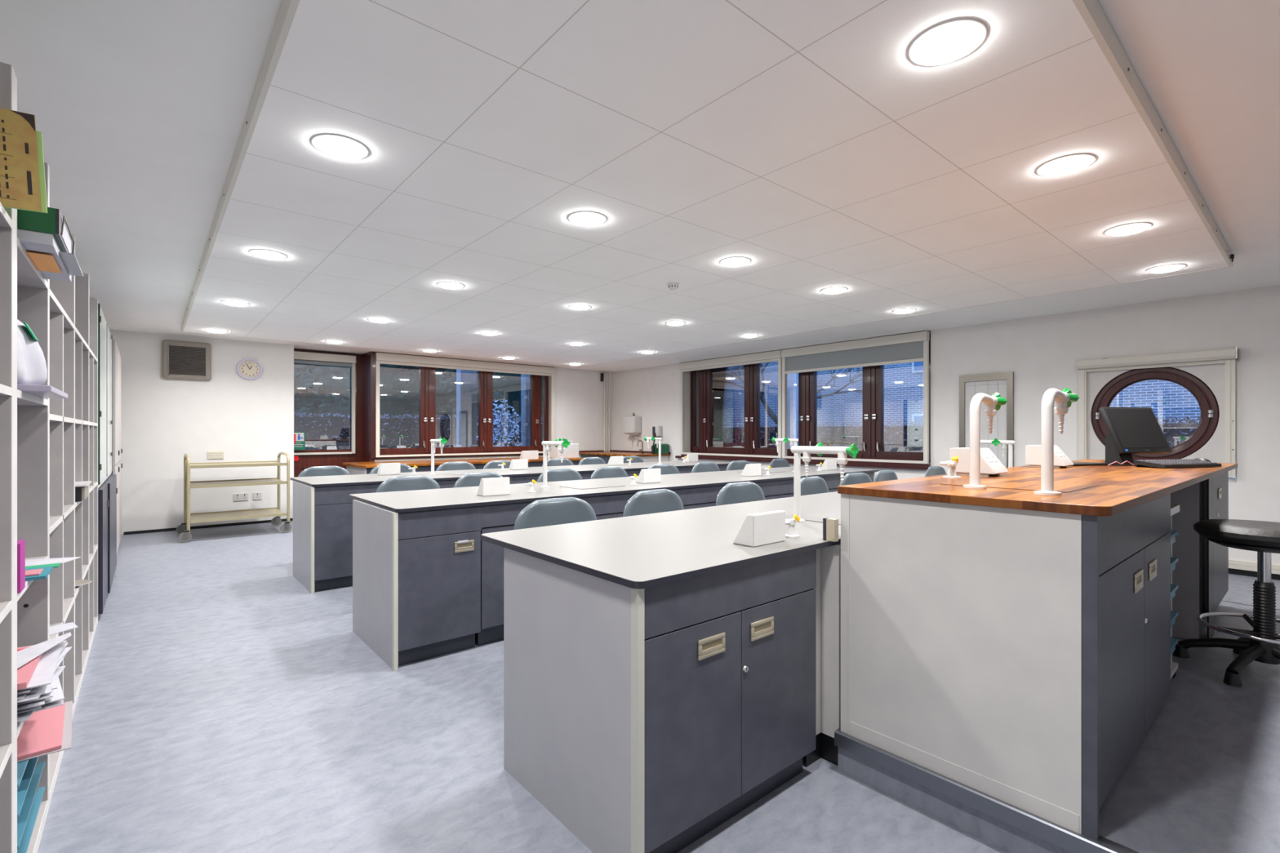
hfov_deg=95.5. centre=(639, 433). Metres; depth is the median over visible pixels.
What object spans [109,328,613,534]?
wall
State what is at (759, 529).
box
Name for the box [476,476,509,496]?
outlet box
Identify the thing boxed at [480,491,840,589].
countertop
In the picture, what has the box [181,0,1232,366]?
ceiling
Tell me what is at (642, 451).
tap
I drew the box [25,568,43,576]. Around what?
sheet
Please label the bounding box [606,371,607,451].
pipe
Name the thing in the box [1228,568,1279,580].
baseboard
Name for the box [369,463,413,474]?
chair
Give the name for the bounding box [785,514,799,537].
tap
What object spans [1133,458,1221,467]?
keyboard
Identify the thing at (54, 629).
paper sheet
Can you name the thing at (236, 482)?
tray
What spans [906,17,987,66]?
recessed light
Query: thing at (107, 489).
base cabinet
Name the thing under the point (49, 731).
folder
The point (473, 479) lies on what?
chair
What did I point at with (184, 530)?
trolley
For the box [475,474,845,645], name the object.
panel
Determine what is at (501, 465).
tap
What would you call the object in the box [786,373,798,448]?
column
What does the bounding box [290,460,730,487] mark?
countertop
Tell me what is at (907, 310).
recessed light
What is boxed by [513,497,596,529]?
chair
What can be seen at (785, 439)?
tap
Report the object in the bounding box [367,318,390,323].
recessed light
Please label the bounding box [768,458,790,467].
chair
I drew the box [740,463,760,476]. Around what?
electrical outlet box
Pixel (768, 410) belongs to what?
tree
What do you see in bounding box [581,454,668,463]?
base cabinet
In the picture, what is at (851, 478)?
chair
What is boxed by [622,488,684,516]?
chair
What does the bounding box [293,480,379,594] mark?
base cabinet
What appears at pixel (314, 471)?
chair
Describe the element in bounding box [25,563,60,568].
sheet
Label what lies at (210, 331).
diffuser
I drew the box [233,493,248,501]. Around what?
double socket
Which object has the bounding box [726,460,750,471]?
chair
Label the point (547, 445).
tap
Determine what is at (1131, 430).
computer monitor
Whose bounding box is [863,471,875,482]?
base cabinet
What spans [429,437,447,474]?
tap
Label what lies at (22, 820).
tray
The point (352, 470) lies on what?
base cabinet
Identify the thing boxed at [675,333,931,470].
window
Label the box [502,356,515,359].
recessed light
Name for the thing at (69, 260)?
paper sheet
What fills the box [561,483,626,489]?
sink
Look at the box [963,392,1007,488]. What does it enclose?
tap
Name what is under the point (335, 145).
recessed light
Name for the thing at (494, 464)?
chair
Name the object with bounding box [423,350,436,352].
diffuser
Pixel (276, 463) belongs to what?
tray
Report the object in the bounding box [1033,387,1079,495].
tap
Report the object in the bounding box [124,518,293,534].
baseboard
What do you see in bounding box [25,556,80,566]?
paper sheet
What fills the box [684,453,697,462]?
hood
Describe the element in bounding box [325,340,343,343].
recessed light
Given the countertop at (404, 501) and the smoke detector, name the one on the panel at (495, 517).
the countertop at (404, 501)
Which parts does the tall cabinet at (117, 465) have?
panel, door, door, door, door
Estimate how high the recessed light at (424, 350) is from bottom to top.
0.018 m
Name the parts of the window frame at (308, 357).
rail, guide rail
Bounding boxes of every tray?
[17,756,39,817]
[17,759,31,796]
[17,760,28,789]
[17,761,44,849]
[17,767,36,826]
[17,786,44,852]
[17,792,37,852]
[190,460,286,468]
[190,477,286,488]
[190,507,286,523]
[1168,530,1177,545]
[1170,556,1177,572]
[1170,583,1177,599]
[1170,610,1177,627]
[1170,637,1177,655]
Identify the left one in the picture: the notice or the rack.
the notice
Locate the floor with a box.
[37,520,1279,852]
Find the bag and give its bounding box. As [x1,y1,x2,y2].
[17,319,47,385]
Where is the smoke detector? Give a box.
[666,281,679,290]
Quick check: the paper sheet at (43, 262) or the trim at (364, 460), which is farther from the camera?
the trim at (364, 460)
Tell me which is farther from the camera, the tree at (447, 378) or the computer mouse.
the tree at (447, 378)
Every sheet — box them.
[17,632,71,668]
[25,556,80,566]
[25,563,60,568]
[25,565,53,581]
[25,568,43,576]
[26,251,61,273]
[49,622,78,635]
[58,251,83,276]
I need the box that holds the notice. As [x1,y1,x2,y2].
[293,431,305,449]
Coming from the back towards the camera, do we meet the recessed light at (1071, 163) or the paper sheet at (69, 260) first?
the recessed light at (1071, 163)
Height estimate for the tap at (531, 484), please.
0.087 m
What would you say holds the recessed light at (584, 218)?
in the ceiling at (803, 140)
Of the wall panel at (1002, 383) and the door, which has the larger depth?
the door
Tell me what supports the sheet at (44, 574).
on the shelves
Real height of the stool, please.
0.680 m
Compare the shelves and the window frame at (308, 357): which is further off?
the window frame at (308, 357)
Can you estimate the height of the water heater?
0.748 m
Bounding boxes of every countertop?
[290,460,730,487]
[342,456,583,467]
[349,466,879,512]
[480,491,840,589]
[578,449,670,457]
[837,459,1237,516]
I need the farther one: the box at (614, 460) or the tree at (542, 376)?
the tree at (542, 376)
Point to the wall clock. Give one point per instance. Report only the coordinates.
(250, 369)
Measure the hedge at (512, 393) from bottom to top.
8.888 m
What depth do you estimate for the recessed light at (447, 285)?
4.59 m
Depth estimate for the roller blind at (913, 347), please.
7.75 m
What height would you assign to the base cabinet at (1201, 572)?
0.877 m
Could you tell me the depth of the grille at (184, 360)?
7.48 m
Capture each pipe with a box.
[604,371,605,451]
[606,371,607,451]
[608,371,609,451]
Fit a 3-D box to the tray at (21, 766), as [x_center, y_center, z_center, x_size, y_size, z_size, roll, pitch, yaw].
[-1.868,0.922,1.563,0.330,0.055,0.500,0,0,-40]
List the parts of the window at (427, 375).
sill, sill rail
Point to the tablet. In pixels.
(1075, 464)
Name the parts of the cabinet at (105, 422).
glass door, glass door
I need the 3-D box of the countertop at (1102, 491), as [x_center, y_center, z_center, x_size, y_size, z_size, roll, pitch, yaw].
[2.283,0.208,2.940,3.415,0.029,0.796,0,0,-40]
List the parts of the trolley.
frame, frame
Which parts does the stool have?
leg, seat, leg, leg, leg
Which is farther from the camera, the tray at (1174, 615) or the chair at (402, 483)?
the chair at (402, 483)
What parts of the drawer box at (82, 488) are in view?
lid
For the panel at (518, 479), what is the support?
on the floor
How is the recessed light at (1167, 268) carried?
in the ceiling at (803, 140)
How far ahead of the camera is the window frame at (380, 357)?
9.77 m
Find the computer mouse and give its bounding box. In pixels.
[1193,457,1211,462]
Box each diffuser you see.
[206,329,226,333]
[326,341,342,343]
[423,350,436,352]
[481,332,497,335]
[569,342,583,345]
[722,257,748,266]
[742,334,756,337]
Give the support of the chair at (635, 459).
on the floor
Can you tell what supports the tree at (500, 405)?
on the ground
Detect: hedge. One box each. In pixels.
[293,361,543,419]
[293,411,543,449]
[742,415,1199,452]
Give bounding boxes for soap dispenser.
[652,425,662,437]
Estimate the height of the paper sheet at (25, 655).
0.002 m
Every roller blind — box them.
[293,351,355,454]
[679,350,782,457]
[781,330,929,463]
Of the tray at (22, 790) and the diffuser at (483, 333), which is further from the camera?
the diffuser at (483, 333)
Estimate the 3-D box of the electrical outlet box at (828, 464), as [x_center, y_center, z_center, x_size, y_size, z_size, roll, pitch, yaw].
[2.047,0.344,6.331,0.188,0.112,0.096,0,0,-40]
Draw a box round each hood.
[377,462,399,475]
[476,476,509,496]
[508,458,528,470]
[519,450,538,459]
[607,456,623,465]
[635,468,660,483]
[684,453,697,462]
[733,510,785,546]
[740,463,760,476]
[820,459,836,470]
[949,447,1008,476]
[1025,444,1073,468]
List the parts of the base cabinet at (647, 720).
panel, door, handle, drawer, handle, door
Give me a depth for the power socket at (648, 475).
4.66 m
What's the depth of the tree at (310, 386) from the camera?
13.92 m
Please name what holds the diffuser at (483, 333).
attached to the recessed light at (486, 333)
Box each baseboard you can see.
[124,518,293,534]
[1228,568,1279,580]
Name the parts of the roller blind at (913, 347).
guide rail, rail, guide rail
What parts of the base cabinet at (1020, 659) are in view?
rail, corner post, door, drawer, handle, handle, door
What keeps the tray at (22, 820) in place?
in the shelves
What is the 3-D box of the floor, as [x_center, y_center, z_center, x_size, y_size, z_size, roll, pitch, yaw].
[0.307,1.310,5.076,8.470,0.120,12.750,0,0,-40]
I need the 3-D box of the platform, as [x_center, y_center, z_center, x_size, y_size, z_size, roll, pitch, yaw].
[3.256,1.175,1.830,3.465,0.150,3.765,0,0,-40]
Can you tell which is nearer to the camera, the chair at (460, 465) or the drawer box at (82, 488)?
the drawer box at (82, 488)
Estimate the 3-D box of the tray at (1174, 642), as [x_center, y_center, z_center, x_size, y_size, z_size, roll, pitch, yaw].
[2.132,0.941,2.643,0.335,0.049,0.422,0,0,-40]
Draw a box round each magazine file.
[0,107,47,213]
[17,539,25,593]
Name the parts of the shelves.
shelf, shelf, shelf, shelf, shelf, shelf, shelf, shelf, shelf, shelf, shelf, shelf, shelf, shelf, shelf, shelf, shelf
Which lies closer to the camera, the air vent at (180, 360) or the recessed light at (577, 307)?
the recessed light at (577, 307)
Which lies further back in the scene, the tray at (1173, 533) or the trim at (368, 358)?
the trim at (368, 358)
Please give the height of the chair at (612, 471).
0.929 m
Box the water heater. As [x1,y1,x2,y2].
[623,413,641,451]
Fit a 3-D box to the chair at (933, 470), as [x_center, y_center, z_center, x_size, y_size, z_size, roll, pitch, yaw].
[3.039,0.789,5.541,0.491,0.926,0.484,0,0,-39]
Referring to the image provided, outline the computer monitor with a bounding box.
[1098,406,1172,466]
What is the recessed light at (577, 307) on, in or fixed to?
in the ceiling at (803, 140)
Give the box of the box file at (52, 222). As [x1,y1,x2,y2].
[17,207,74,253]
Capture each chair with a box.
[297,466,350,476]
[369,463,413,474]
[375,475,440,493]
[435,461,475,471]
[453,471,502,488]
[483,460,511,469]
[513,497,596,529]
[537,468,582,482]
[542,457,573,466]
[578,457,605,465]
[590,466,627,479]
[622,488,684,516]
[623,456,643,462]
[648,463,679,475]
[691,462,719,472]
[715,481,764,506]
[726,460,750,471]
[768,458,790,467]
[800,475,828,495]
[840,472,871,485]
[873,470,897,482]
[924,466,946,476]
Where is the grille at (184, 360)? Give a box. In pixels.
[168,344,206,377]
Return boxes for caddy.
[653,443,669,453]
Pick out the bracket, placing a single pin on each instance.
(602, 374)
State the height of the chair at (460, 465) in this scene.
0.924 m
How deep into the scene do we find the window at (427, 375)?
10.36 m
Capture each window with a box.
[373,366,550,459]
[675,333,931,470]
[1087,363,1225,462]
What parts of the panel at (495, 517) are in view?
panel, panel, panel, panel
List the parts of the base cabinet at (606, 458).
door, door, panel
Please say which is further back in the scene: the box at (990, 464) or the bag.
the box at (990, 464)
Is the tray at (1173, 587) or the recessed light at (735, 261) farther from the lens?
the recessed light at (735, 261)
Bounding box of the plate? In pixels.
[75,579,91,586]
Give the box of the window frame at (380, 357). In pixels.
[375,352,555,457]
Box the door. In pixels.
[293,349,362,477]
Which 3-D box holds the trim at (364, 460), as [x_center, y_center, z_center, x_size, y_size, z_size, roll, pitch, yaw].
[-4.308,0.820,9.194,0.068,0.860,0.460,0,0,-40]
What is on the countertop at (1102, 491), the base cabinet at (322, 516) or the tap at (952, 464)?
the tap at (952, 464)
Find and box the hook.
[1230,253,1234,262]
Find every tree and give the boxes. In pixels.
[293,360,351,417]
[384,364,510,419]
[476,398,520,446]
[516,375,543,420]
[743,362,862,424]
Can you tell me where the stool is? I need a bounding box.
[1173,519,1279,686]
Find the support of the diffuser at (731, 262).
attached to the recessed light at (735, 261)
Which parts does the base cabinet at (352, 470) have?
panel, door, door, door, door, door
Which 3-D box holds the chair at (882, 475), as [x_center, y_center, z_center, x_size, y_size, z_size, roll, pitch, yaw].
[2.306,0.789,4.951,0.491,0.926,0.484,0,0,-42]
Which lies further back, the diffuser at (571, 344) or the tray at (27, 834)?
the diffuser at (571, 344)
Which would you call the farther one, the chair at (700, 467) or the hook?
the chair at (700, 467)
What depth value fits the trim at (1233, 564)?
5.08 m
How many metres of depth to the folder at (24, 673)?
1.55 m
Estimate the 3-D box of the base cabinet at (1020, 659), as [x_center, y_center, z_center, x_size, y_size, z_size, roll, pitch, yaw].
[1.435,0.661,2.236,1.179,0.877,0.762,0,0,-40]
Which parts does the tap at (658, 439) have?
arm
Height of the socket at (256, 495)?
0.100 m
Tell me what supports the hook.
attached to the ceiling at (803, 140)
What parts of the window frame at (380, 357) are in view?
guide rail, rail, guide rail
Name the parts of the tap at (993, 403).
tap knob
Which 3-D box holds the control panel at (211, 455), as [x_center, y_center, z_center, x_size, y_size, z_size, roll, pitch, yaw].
[-5.638,0.292,7.728,0.175,0.105,0.016,0,0,-40]
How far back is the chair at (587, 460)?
7.88 m
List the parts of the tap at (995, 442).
tap knob, arm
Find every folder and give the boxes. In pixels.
[17,645,43,689]
[17,701,72,762]
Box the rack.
[1168,504,1179,679]
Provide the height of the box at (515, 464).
0.112 m
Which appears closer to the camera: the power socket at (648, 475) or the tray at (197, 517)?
the power socket at (648, 475)
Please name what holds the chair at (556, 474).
on the floor
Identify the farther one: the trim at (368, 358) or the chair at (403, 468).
the trim at (368, 358)
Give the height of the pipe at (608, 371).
1.640 m
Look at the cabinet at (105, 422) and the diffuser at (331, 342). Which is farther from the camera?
the diffuser at (331, 342)
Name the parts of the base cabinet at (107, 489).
door, door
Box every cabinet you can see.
[97,303,113,484]
[97,471,117,614]
[111,339,122,553]
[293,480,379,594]
[346,460,579,475]
[352,499,481,671]
[503,547,816,852]
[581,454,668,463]
[717,465,728,471]
[840,493,1170,840]
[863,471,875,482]
[1170,471,1228,639]
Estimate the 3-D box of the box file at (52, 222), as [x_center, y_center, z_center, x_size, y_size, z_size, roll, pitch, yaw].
[-1.750,-0.558,1.587,0.280,0.067,0.355,0,0,-40]
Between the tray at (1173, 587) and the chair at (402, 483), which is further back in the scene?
the chair at (402, 483)
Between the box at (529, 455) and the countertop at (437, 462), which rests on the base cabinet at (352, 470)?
the countertop at (437, 462)
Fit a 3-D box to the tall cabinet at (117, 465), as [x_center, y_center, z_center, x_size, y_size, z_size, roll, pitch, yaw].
[-5.563,0.180,5.936,0.381,2.140,1.750,0,0,-40]
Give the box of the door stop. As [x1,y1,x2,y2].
[293,456,298,461]
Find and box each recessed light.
[204,328,227,333]
[220,300,249,306]
[248,248,287,259]
[311,133,369,159]
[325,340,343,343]
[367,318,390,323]
[422,349,438,352]
[436,281,465,288]
[480,331,498,335]
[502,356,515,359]
[567,210,607,226]
[568,304,591,310]
[568,342,584,345]
[640,351,654,353]
[665,320,685,325]
[719,256,751,266]
[740,333,758,337]
[820,286,847,293]
[892,307,916,313]
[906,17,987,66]
[1035,153,1096,176]
[1103,222,1152,235]
[1146,263,1186,273]
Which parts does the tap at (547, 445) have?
arm, tap knob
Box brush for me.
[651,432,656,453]
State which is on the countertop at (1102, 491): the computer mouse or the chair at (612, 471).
the computer mouse
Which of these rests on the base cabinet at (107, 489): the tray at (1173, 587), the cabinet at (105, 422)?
the cabinet at (105, 422)
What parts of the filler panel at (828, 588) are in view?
skirting, panel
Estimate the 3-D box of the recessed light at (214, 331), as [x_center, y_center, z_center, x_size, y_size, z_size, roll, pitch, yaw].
[-4.884,-1.171,6.709,0.216,0.018,0.216,0,0,-40]
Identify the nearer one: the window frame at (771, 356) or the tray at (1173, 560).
the tray at (1173, 560)
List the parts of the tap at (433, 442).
arm, tap knob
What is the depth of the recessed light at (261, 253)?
3.80 m
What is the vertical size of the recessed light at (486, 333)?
0.018 m
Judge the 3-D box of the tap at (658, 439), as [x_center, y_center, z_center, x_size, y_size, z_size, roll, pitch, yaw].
[0.173,0.220,7.648,0.079,0.359,0.317,0,0,-40]
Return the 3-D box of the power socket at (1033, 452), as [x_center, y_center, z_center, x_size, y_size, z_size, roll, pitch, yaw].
[2.340,0.132,3.325,0.170,0.125,0.190,0,0,-40]
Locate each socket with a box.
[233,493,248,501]
[253,492,262,500]
[822,517,838,542]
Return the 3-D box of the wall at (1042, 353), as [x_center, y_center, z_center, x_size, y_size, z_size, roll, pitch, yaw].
[3.445,-0.005,7.537,0.300,2.510,12.250,0,0,-40]
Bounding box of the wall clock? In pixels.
[236,358,262,380]
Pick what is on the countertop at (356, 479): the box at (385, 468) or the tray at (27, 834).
the box at (385, 468)
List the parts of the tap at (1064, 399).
tap knob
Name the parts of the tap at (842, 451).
tap knob, arm, tap knob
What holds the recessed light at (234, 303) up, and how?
in the ceiling at (803, 140)
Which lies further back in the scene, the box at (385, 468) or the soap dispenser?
the soap dispenser
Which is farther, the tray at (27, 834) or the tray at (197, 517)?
the tray at (197, 517)
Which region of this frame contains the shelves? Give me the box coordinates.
[0,62,97,852]
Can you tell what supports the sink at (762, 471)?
in the countertop at (404, 501)
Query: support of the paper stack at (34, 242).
on the shelves
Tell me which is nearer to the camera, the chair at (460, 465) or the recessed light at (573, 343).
the chair at (460, 465)
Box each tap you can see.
[408,465,417,474]
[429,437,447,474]
[497,462,506,471]
[524,480,537,493]
[540,439,569,488]
[557,438,573,444]
[627,473,637,484]
[637,440,644,453]
[644,435,662,463]
[764,466,771,475]
[771,436,798,471]
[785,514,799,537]
[790,442,858,521]
[816,462,822,471]
[940,456,961,478]
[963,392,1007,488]
[980,438,1015,467]
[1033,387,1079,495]
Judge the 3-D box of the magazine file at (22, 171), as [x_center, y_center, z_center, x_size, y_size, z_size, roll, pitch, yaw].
[-1.508,-0.635,1.319,0.230,0.235,0.013,0,0,-40]
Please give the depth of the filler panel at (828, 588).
2.21 m
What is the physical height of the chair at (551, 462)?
0.924 m
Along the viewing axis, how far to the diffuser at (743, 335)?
6.99 m
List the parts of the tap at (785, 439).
tap knob, arm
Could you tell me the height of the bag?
0.262 m
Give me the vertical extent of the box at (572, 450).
0.250 m
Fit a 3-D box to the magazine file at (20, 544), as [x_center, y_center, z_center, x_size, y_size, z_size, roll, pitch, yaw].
[-1.650,0.342,1.449,0.155,0.124,0.075,0,0,-40]
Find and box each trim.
[361,351,375,458]
[362,457,373,462]
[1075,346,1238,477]
[1228,559,1279,574]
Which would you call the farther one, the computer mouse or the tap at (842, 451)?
the computer mouse
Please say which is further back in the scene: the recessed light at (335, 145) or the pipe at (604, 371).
the pipe at (604, 371)
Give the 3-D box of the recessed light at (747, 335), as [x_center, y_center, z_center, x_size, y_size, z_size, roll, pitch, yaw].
[1.326,-1.171,7.033,0.216,0.018,0.216,0,0,-40]
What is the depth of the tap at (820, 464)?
6.19 m
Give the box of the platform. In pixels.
[834,600,1279,852]
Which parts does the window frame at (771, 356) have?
guide rail, rail, guide rail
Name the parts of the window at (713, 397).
glass pane, glass pane, sill, sill rail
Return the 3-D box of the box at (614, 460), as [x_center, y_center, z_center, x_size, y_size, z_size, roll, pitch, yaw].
[-0.308,0.344,7.271,0.188,0.112,0.096,0,0,-40]
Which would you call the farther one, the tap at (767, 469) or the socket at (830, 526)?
the tap at (767, 469)
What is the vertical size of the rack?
0.780 m
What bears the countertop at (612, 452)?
on the base cabinet at (606, 458)
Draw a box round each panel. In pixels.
[207,451,223,459]
[378,466,693,488]
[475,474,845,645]
[802,544,840,767]
[959,371,1013,467]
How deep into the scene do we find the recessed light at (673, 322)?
6.18 m
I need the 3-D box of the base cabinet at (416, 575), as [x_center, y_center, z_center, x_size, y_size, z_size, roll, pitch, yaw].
[-1.363,0.836,3.519,0.492,0.829,0.808,0,0,-40]
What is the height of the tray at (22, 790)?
0.055 m
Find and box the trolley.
[176,451,291,542]
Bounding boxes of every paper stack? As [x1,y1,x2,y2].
[17,228,71,281]
[17,640,71,725]
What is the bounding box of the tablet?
[1070,462,1111,466]
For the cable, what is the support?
on the countertop at (1102, 491)
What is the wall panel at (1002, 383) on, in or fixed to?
attached to the wall at (1042, 353)
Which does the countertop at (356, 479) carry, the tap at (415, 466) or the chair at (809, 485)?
the tap at (415, 466)
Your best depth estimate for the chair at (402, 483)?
4.36 m
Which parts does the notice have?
white panel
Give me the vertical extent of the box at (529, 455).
0.146 m
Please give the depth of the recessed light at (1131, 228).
3.33 m
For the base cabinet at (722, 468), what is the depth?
7.61 m
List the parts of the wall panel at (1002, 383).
panel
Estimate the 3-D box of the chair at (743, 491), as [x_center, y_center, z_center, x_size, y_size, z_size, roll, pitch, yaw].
[0.803,0.789,3.679,0.491,0.926,0.484,0,0,-39]
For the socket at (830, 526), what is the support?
on the countertop at (644, 551)
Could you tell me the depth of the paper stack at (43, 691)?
1.56 m
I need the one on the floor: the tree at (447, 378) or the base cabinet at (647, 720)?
the base cabinet at (647, 720)
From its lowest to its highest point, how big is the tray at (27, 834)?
0.055 m
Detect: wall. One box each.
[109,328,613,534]
[613,284,1279,565]
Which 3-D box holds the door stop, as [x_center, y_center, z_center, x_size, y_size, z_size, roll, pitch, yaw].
[-5.130,0.380,8.673,0.080,0.080,0.028,0,0,-40]
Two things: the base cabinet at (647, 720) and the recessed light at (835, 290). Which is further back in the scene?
the recessed light at (835, 290)
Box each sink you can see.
[448,471,496,475]
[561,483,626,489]
[737,470,782,473]
[804,513,840,524]
[942,478,1099,492]
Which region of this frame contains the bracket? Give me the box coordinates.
[600,373,604,381]
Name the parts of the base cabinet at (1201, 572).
panel, handle, door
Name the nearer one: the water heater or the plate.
the plate
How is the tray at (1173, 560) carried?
on the rack
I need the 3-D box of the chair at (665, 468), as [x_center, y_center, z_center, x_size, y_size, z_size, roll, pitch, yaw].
[0.363,0.788,5.872,0.491,0.929,0.484,0,0,-37]
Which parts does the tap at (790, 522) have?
lever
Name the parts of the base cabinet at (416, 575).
panel, door, drawer, handle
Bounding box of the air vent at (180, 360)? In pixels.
[161,339,211,380]
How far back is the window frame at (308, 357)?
8.96 m
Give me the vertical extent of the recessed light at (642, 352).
0.018 m
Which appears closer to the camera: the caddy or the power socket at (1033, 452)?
the power socket at (1033, 452)
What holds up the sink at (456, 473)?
in the countertop at (356, 479)
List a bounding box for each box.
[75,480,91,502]
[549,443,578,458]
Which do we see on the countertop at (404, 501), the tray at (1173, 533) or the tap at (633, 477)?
the tap at (633, 477)
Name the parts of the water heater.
casing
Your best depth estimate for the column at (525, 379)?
11.73 m
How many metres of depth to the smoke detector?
4.56 m
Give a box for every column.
[456,368,476,447]
[520,373,529,446]
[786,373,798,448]
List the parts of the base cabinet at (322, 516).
panel, door, drawer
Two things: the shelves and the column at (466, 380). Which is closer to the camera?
the shelves
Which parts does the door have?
panel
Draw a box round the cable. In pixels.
[1107,460,1133,466]

